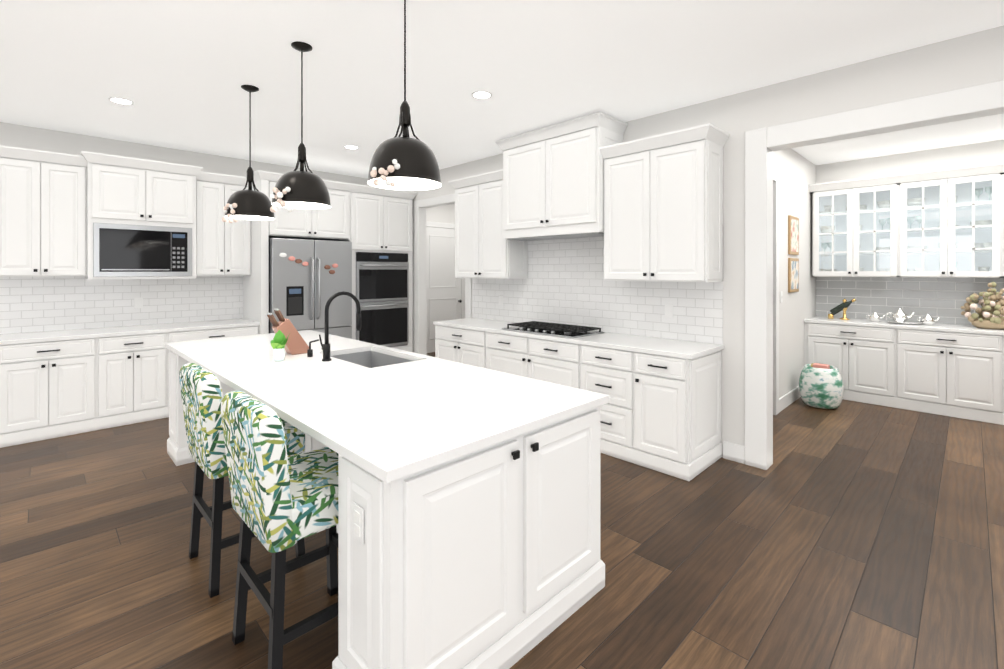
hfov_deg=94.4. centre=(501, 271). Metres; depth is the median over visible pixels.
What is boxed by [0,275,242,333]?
backsplash
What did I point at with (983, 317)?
flower arrangement
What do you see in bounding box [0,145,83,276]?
upper cabinet
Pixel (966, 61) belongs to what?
wall
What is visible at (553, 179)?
upper cabinet
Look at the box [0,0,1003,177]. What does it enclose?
ceiling
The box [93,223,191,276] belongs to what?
microwave
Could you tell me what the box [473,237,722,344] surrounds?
backsplash
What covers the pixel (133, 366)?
base cabinet
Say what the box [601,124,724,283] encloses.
upper cabinet
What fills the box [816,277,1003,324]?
backsplash
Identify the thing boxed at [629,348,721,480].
base cabinet
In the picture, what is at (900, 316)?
tea set
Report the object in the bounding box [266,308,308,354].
knife block
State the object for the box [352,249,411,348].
double oven
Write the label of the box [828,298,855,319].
holder
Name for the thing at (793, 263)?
picture frame
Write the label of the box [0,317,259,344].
countertop
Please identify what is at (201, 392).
bar stool
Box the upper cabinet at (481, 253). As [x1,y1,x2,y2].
[453,172,528,279]
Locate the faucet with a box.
[316,291,360,362]
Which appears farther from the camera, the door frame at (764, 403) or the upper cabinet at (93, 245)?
the upper cabinet at (93, 245)
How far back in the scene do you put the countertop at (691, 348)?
4.17 m
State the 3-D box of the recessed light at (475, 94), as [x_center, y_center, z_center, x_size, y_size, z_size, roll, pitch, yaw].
[-0.162,-1.412,3.714,0.169,0.004,0.169,0,0,6]
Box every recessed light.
[108,97,133,104]
[343,145,358,148]
[471,91,491,98]
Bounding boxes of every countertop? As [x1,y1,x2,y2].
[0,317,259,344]
[164,331,608,478]
[433,316,723,359]
[804,314,1003,333]
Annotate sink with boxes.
[340,351,403,366]
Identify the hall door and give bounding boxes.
[427,221,464,352]
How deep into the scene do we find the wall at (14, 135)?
5.07 m
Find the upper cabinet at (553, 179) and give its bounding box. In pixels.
[501,112,624,239]
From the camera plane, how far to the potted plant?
3.06 m
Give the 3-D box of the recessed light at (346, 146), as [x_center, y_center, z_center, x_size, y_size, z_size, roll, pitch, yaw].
[-1.711,-1.414,5.276,0.169,0.004,0.169,0,0,6]
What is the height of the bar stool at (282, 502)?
1.030 m
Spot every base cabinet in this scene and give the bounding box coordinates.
[0,337,99,447]
[100,333,167,429]
[168,325,259,416]
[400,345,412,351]
[433,324,484,366]
[481,332,576,387]
[577,344,628,461]
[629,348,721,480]
[804,322,891,406]
[892,326,999,424]
[1000,334,1003,424]
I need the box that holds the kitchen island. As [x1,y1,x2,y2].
[166,347,608,668]
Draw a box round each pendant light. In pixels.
[222,85,274,222]
[270,41,330,212]
[367,0,441,190]
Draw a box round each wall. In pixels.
[0,122,373,333]
[402,25,1003,456]
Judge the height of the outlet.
0.120 m
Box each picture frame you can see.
[788,215,798,254]
[788,258,798,292]
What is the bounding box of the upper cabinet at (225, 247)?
[200,173,251,276]
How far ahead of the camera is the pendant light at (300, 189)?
2.82 m
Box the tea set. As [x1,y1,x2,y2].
[866,308,939,324]
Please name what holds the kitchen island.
on the floor
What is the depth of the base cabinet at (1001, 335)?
4.56 m
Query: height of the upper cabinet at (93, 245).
1.215 m
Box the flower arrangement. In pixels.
[961,282,1003,329]
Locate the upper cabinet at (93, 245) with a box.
[84,153,199,280]
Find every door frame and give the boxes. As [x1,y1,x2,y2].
[415,193,470,354]
[723,80,1003,469]
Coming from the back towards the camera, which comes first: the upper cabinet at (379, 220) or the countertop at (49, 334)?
the upper cabinet at (379, 220)
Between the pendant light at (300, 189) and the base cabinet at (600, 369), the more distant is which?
the base cabinet at (600, 369)
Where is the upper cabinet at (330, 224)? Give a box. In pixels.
[252,173,347,240]
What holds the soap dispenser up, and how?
on the island countertop at (391, 418)
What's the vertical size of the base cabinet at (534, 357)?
0.880 m
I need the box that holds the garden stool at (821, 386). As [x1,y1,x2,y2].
[799,363,843,408]
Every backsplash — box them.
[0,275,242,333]
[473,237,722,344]
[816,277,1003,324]
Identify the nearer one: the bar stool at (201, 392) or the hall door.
the bar stool at (201, 392)
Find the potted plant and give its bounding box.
[271,330,288,361]
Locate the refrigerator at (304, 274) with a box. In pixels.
[269,238,351,338]
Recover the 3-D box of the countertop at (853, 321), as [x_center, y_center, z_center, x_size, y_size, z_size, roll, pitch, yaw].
[5.359,0.606,4.542,0.633,0.035,3.996,0,0,-45]
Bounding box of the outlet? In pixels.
[134,297,142,308]
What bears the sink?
in the island countertop at (391, 418)
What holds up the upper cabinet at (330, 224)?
attached to the wall at (14, 135)
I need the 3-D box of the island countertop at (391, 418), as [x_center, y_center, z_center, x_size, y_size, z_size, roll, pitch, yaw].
[-1.148,0.608,3.047,1.204,0.035,3.506,0,0,-45]
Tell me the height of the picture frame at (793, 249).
0.440 m
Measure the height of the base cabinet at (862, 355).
0.880 m
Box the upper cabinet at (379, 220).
[348,185,415,252]
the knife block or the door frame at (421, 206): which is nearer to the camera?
the knife block
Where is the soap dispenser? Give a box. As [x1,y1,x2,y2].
[304,339,315,354]
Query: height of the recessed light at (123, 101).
0.004 m
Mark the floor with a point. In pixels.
(846, 534)
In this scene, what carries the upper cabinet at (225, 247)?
attached to the wall at (14, 135)
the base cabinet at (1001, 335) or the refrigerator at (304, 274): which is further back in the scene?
the refrigerator at (304, 274)
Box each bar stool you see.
[179,363,304,597]
[221,391,337,668]
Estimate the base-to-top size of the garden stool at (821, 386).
0.469 m
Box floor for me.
[0,352,1003,668]
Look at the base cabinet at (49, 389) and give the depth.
4.17 m
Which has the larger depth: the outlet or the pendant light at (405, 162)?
the outlet
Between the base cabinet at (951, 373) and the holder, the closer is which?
the base cabinet at (951, 373)
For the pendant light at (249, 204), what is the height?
1.058 m

